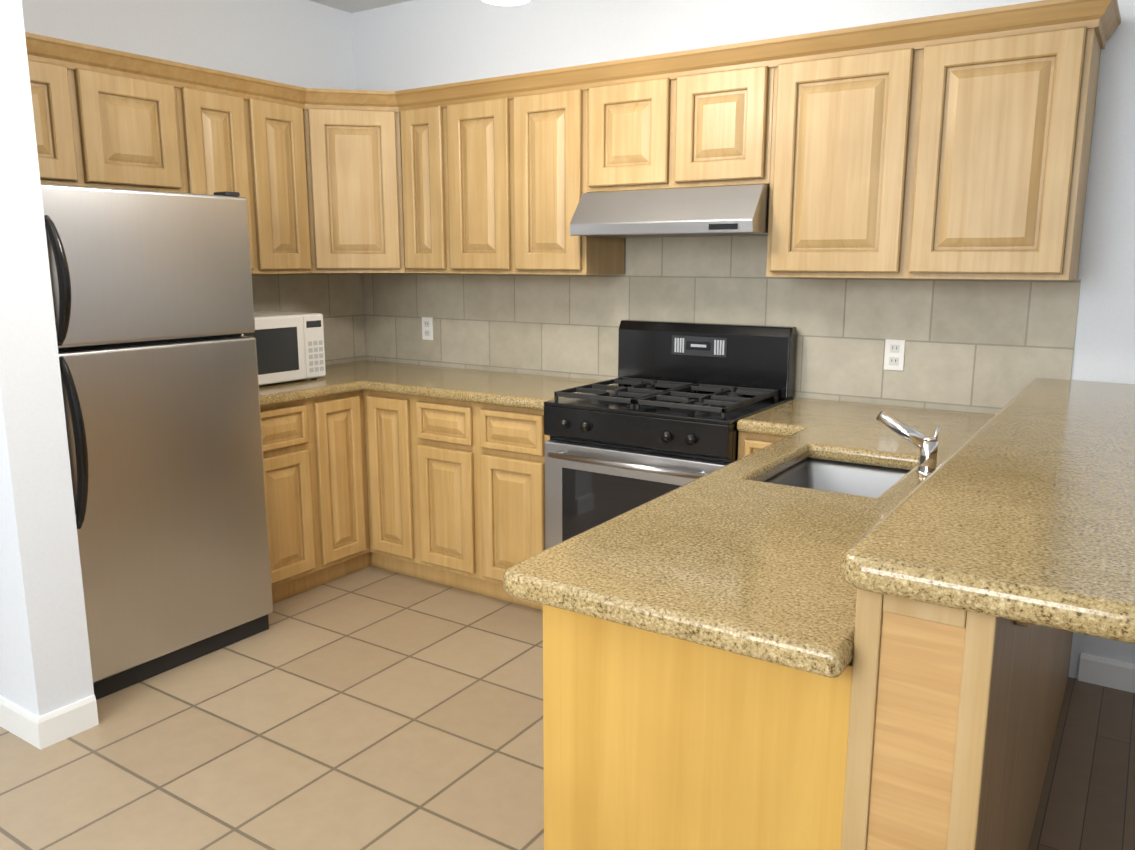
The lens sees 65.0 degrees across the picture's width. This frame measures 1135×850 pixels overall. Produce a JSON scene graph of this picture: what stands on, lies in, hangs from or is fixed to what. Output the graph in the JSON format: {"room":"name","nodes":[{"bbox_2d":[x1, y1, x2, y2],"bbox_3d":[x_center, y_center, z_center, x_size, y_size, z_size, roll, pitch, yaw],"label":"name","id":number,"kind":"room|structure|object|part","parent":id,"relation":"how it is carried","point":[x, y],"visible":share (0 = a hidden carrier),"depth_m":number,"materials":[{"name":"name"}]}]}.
{"room":"kitchen","nodes":[
{"label":"kitchen","id":0,"kind":"room"},
{"bbox_2d":[0,0,93,716],"bbox_3d":[-2.777,-0.507,3.348,2.900,2.720,0.170,7,13,33],"label":"wall","id":1,"kind":"structure","parent":0,"point":[45,663],"depth_m":2.64,"materials":[{"name":"paint"}]},
{"bbox_2d":[0,695,98,749],"bbox_3d":[-2.776,0.783,3.578,2.913,0.100,0.181,7,13,33],"label":"baseboard","id":2,"kind":"structure","parent":1,"relation":"attached to","point":[55,726],"depth_m":2.78,"materials":[{"name":"white"}]},
{"bbox_2d":[22,0,365,352],"bbox_3d":[-1.742,-0.631,4.014,0.120,2.720,2.100,7,13,33],"label":"wall","id":3,"kind":"structure","parent":0,"point":[305,43],"depth_m":4.00,"materials":[{"name":"paint"}]},
{"bbox_2d":[27,48,88,185],"bbox_3d":[-1.999,-1.055,3.097,0.344,0.430,0.412,7,13,33],"label":"upper cabinet","id":4,"kind":"object","parent":3,"relation":"attached to","point":[55,77],"depth_m":3.12,"materials":[{"name":"brown wood"}]},
{"bbox_2d":[77,56,192,192],"bbox_3d":[-1.772,-1.118,3.435,0.344,0.430,0.413,7,13,33],"label":"upper cabinet","id":5,"kind":"object","parent":3,"relation":"attached to","point":[137,121],"depth_m":3.35,"materials":[{"name":"brown wood"}]},
{"bbox_2d":[185,76,264,273],"bbox_3d":[-1.571,-1.016,3.763,0.344,0.750,0.315,7,13,33],"label":"upper cabinet","id":6,"kind":"object","parent":3,"relation":"attached to","point":[222,138],"depth_m":3.67,"materials":[{"name":"brown wood"}]},
{"bbox_2d":[253,88,316,273],"bbox_3d":[-1.397,-1.064,4.021,0.344,0.750,0.315,7,13,33],"label":"upper cabinet","id":7,"kind":"object","parent":3,"relation":"attached to","point":[281,125],"depth_m":3.94,"materials":[{"name":"brown wood"}]},
{"bbox_2d":[252,273,365,364],"bbox_3d":[-1.466,-0.464,4.352,0.006,0.548,1.278,7,13,33],"label":"tile backsplash","id":8,"kind":"structure","parent":3,"relation":"attached to","point":[335,300],"depth_m":4.66,"materials":[{"name":"beige tile"}]},
{"bbox_2d":[0,566,543,849],"bbox_3d":[-2.045,1.092,2.465,5.400,0.100,5.500,7,13,33],"label":"floor","id":9,"kind":"structure","parent":0,"point":[371,708],"depth_m":2.75,"materials":[{"name":"tile"}]},
{"bbox_2d":[41,183,272,699],"bbox_3d":[-1.678,0.010,3.316,0.813,1.715,0.770,7,13,33],"label":"refrigerator","id":10,"kind":"object","parent":9,"relation":"on","point":[152,295],"visible":0.81,"depth_m":3.09,"materials":[{"name":"silver metal"}]},
{"bbox_2d":[261,416,324,602],"bbox_3d":[-1.454,0.317,3.938,0.610,0.885,0.355,7,13,33],"label":"base cabinet","id":11,"kind":"object","parent":9,"relation":"on","point":[291,448],"depth_m":3.83,"materials":[{"name":"brown wood"}]},
{"bbox_2d":[259,360,618,439],"bbox_3d":[-0.771,-0.158,3.945,1.655,0.045,1.270,7,13,33],"label":"countertop","id":12,"kind":"structure","parent":11,"relation":"on","point":[435,402],"depth_m":3.93,"materials":[{"name":"beige stone"}]},
{"bbox_2d":[242,311,325,385],"bbox_3d":[-1.406,-0.345,4.008,0.384,0.300,0.495,7,13,33],"label":"microwave","id":13,"kind":"object","parent":12,"relation":"on","point":[289,346],"visible":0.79,"depth_m":3.94,"materials":[{"name":"white plastic"}]},
{"bbox_3d":[-1.153,-0.359,4.062,0.006,0.280,0.112,7,13,33],"label":"panel","id":14,"kind":"part","parent":13,"relation":"part of","materials":[{"name":"white plastic"}]},
{"bbox_2d":[317,424,368,582],"bbox_3d":[-1.279,0.268,4.199,0.610,0.885,0.280,7,13,33],"label":"base cabinet","id":15,"kind":"object","parent":9,"relation":"on","point":[344,498],"depth_m":4.07,"materials":[{"name":"brown wood"}]},
{"bbox_2d":[365,428,416,577],"bbox_3d":[-0.655,0.242,4.339,0.317,0.885,0.610,7,13,33],"label":"base cabinet","id":16,"kind":"object","parent":9,"relation":"on","point":[388,455],"depth_m":4.10,"materials":[{"name":"brown wood"}]},
{"bbox_2d":[413,432,476,592],"bbox_3d":[-0.373,0.276,4.156,0.360,0.885,0.610,7,13,33],"label":"base cabinet","id":17,"kind":"object","parent":9,"relation":"on","point":[444,471],"depth_m":3.90,"materials":[{"name":"brown wood"}]},
{"bbox_2d":[477,412,568,627],"bbox_3d":[-0.062,0.314,3.954,0.385,0.885,0.610,7,13,33],"label":"base cabinet","id":18,"kind":"object","parent":9,"relation":"on","point":[511,456],"depth_m":3.67,"materials":[{"name":"brown wood"}]},
{"bbox_2d":[544,320,796,549],"bbox_3d":[0.391,0.222,3.554,0.774,1.212,0.702,7,13,33],"label":"stove","id":19,"kind":"object","parent":9,"relation":"on","point":[673,408],"visible":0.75,"depth_m":3.43,"materials":[{"name":"black metal"}]},
{"bbox_3d":[0.212,0.144,3.264,0.654,0.024,0.054,7,13,33],"label":"handle","id":20,"kind":"part","parent":19,"relation":"part of","materials":[{"name":"silver metal"}]},
{"bbox_3d":[0.239,0.452,3.362,0.766,0.720,0.042,7,13,33],"label":"door steel","id":21,"kind":"part","parent":19,"relation":"part of","materials":[{"name":"silver metal"}]},
{"bbox_2d":[686,341,710,350],"bbox_3d":[0.542,-0.328,3.683,0.110,0.035,0.001,7,13,33],"label":"clock","id":22,"kind":"object","parent":19,"relation":"on","point":[690,345],"depth_m":3.68,"materials":[{"name":"black glass"}]},
{"bbox_2d":[813,592,1071,849],"bbox_3d":[1.096,0.564,2.241,0.206,1.020,2.219,7,13,33],"label":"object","id":23,"kind":"object","parent":9,"relation":"on","point":[940,733],"depth_m":1.30,"materials":[{"name":"brown wood"}]},
{"bbox_2d":[389,398,988,687],"bbox_3d":[0.653,0.126,2.422,0.861,0.045,2.284,7,13,33],"label":"countertop","id":24,"kind":"structure","parent":23,"relation":"on","point":[732,563],"depth_m":1.79,"materials":[{"name":"beige stone"}]},
{"bbox_2d":[765,458,910,497],"bbox_3d":[0.722,0.252,2.399,0.376,0.192,0.556,7,13,33],"label":"sink","id":25,"kind":"object","parent":24,"relation":"in","point":[850,478],"visible":0.1,"depth_m":2.61,"materials":[{"name":"silver metal"}]},
{"bbox_2d":[876,411,940,476],"bbox_3d":[0.887,0.044,2.316,0.161,0.154,0.082,7,13,33],"label":"faucet","id":26,"kind":"object","parent":24,"relation":"on","point":[928,447],"visible":0.85,"depth_m":2.28,"materials":[{"name":"silver metal"}]},
{"bbox_3d":[0.193,0.761,1.552,0.558,0.885,0.020,7,13,33],"label":"peninsula panel","id":27,"kind":"part","parent":23,"relation":"part of","materials":[{"name":"brown wood"}]},
{"bbox_3d":[0.498,0.752,1.336,0.110,0.980,0.005,7,13,33],"label":"knee wall panel","id":28,"kind":"part","parent":23,"relation":"part of","materials":[{"name":"brown wood"}]},
{"bbox_3d":[0.496,0.733,1.329,0.184,1.020,0.011,7,13,33],"label":"knee wall trim","id":29,"kind":"part","parent":23,"relation":"part of","materials":[{"name":"brown wood"}]},
{"bbox_2d":[825,378,1134,643],"bbox_3d":[1.184,0.054,2.056,0.453,0.050,2.277,7,13,33],"label":"countertop","id":30,"kind":"structure","parent":23,"relation":"on","point":[1027,523],"depth_m":1.39,"materials":[{"name":"beige stone"}]},
{"bbox_2d":[301,87,400,99],"bbox_3d":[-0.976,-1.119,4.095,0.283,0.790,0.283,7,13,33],"label":"crown molding","id":31,"kind":"structure","parent":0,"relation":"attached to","point":[306,93],"depth_m":3.99,"materials":[{"name":"brown wood"}]},
{"bbox_3d":[-0.119,-1.239,2.814,3.106,0.085,2.077,7,13,33],"label":"crown","id":32,"kind":"part","parent":31,"relation":"part of","materials":[{"name":"brown wood"}]},
{"bbox_2d":[309,0,411,12],"bbox_3d":[-1.378,-1.600,1.516,7.000,0.100,5.500,7,13,33],"label":"ceiling","id":33,"kind":"structure","parent":0,"point":[351,6],"depth_m":4.42,"materials":[{"name":"paint"}]},
{"bbox_2d":[483,0,529,5],"bbox_3d":[-0.228,-1.502,2.540,0.440,0.463,0.427,7,13,33],"label":"ceiling light","id":34,"kind":"object","parent":33,"relation":"hanging from","point":[507,2],"visible":1,"depth_m":2.76,"materials":[{"name":"white glass"}]},
{"bbox_2d":[352,0,1134,678],"bbox_3d":[0.954,-0.547,3.566,5.120,2.720,0.126,7,13,33],"label":"wall","id":35,"kind":"structure","parent":0,"point":[984,346],"depth_m":3.58,"materials":[{"name":"paint"}]},
{"bbox_2d":[305,92,400,272],"bbox_3d":[-1.023,-1.122,4.330,0.622,0.750,0.622,7,13,33],"label":"upper cabinet","id":36,"kind":"object","parent":35,"relation":"attached to","point":[353,138],"depth_m":4.09,"materials":[{"name":"brown wood"}]},
{"bbox_2d":[397,96,448,272],"bbox_3d":[-0.570,-1.098,4.200,0.280,0.750,0.344,7,13,33],"label":"upper cabinet","id":37,"kind":"object","parent":35,"relation":"attached to","point":[420,123],"depth_m":4.06,"materials":[{"name":"brown wood"}]},
{"bbox_2d":[422,317,432,339],"bbox_3d":[-0.727,-0.500,4.622,0.072,0.116,0.008,7,13,33],"label":"electrical outlet","id":38,"kind":"object","parent":35,"relation":"attached to","point":[427,328],"visible":1,"depth_m":4.62,"materials":[{"name":"white plastic"}]},
{"bbox_2d":[441,88,512,273],"bbox_3d":[-0.300,-1.065,4.024,0.367,0.750,0.344,7,13,33],"label":"upper cabinet","id":39,"kind":"object","parent":35,"relation":"attached to","point":[478,174],"depth_m":3.88,"materials":[{"name":"brown wood"}]},
{"bbox_2d":[509,76,624,274],"bbox_3d":[0.006,-1.028,3.825,0.368,0.750,0.344,7,13,33],"label":"upper cabinet","id":40,"kind":"object","parent":35,"relation":"attached to","point":[547,121],"depth_m":3.69,"materials":[{"name":"brown wood"}]},
{"bbox_2d":[585,68,672,192],"bbox_3d":[0.321,-1.152,3.590,0.387,0.420,0.344,7,13,33],"label":"upper cabinet","id":41,"kind":"object","parent":35,"relation":"attached to","point":[629,115],"depth_m":3.44,"materials":[{"name":"brown wood"}]},
{"bbox_2d":[570,184,769,237],"bbox_3d":[0.450,-0.829,3.491,0.765,0.170,0.456,7,13,33],"label":"range hood","id":42,"kind":"object","parent":35,"relation":"attached to","point":[739,210],"visible":0.92,"depth_m":3.31,"materials":[{"name":"silver metal"}]},
{"bbox_2d":[673,52,776,188],"bbox_3d":[0.645,-1.113,3.380,0.388,0.420,0.344,7,13,33],"label":"upper cabinet","id":43,"kind":"object","parent":35,"relation":"attached to","point":[723,109],"depth_m":3.23,"materials":[{"name":"brown wood"}]},
{"bbox_2d":[766,32,920,278],"bbox_3d":[1.009,-0.907,3.174,0.485,0.750,0.344,7,13,33],"label":"upper cabinet","id":44,"kind":"object","parent":35,"relation":"attached to","point":[845,115],"depth_m":3.02,"materials":[{"name":"brown wood"}]},
{"bbox_2d":[884,339,904,370],"bbox_3d":[1.229,-0.263,3.352,0.072,0.116,0.008,7,13,33],"label":"electrical outlet","id":45,"kind":"object","parent":35,"relation":"attached to","point":[894,354],"visible":1,"depth_m":3.35,"materials":[{"name":"white plastic"}]},
{"bbox_2d":[905,8,1108,279],"bbox_3d":[1.413,-0.858,2.911,0.485,0.750,0.344,7,13,33],"label":"upper cabinet","id":46,"kind":"object","parent":35,"relation":"attached to","point":[1005,112],"depth_m":2.76,"materials":[{"name":"brown wood"}]},
{"bbox_2d":[1078,653,1134,692],"bbox_3d":[2.437,0.934,2.768,1.480,0.100,0.013,7,13,33],"label":"baseboard","id":47,"kind":"structure","parent":35,"relation":"attached to","point":[1107,672],"depth_m":3.12,"materials":[{"name":"white"}]},
{"bbox_2d":[1028,677,1134,849],"bbox_3d":[0.875,1.444,0.568,1.600,0.100,5.500,7,13,33],"label":"floor","id":48,"kind":"structure","parent":0,"point":[1087,800],"depth_m":2.58,"materials":[{"name":"brown wood"}]}
]}

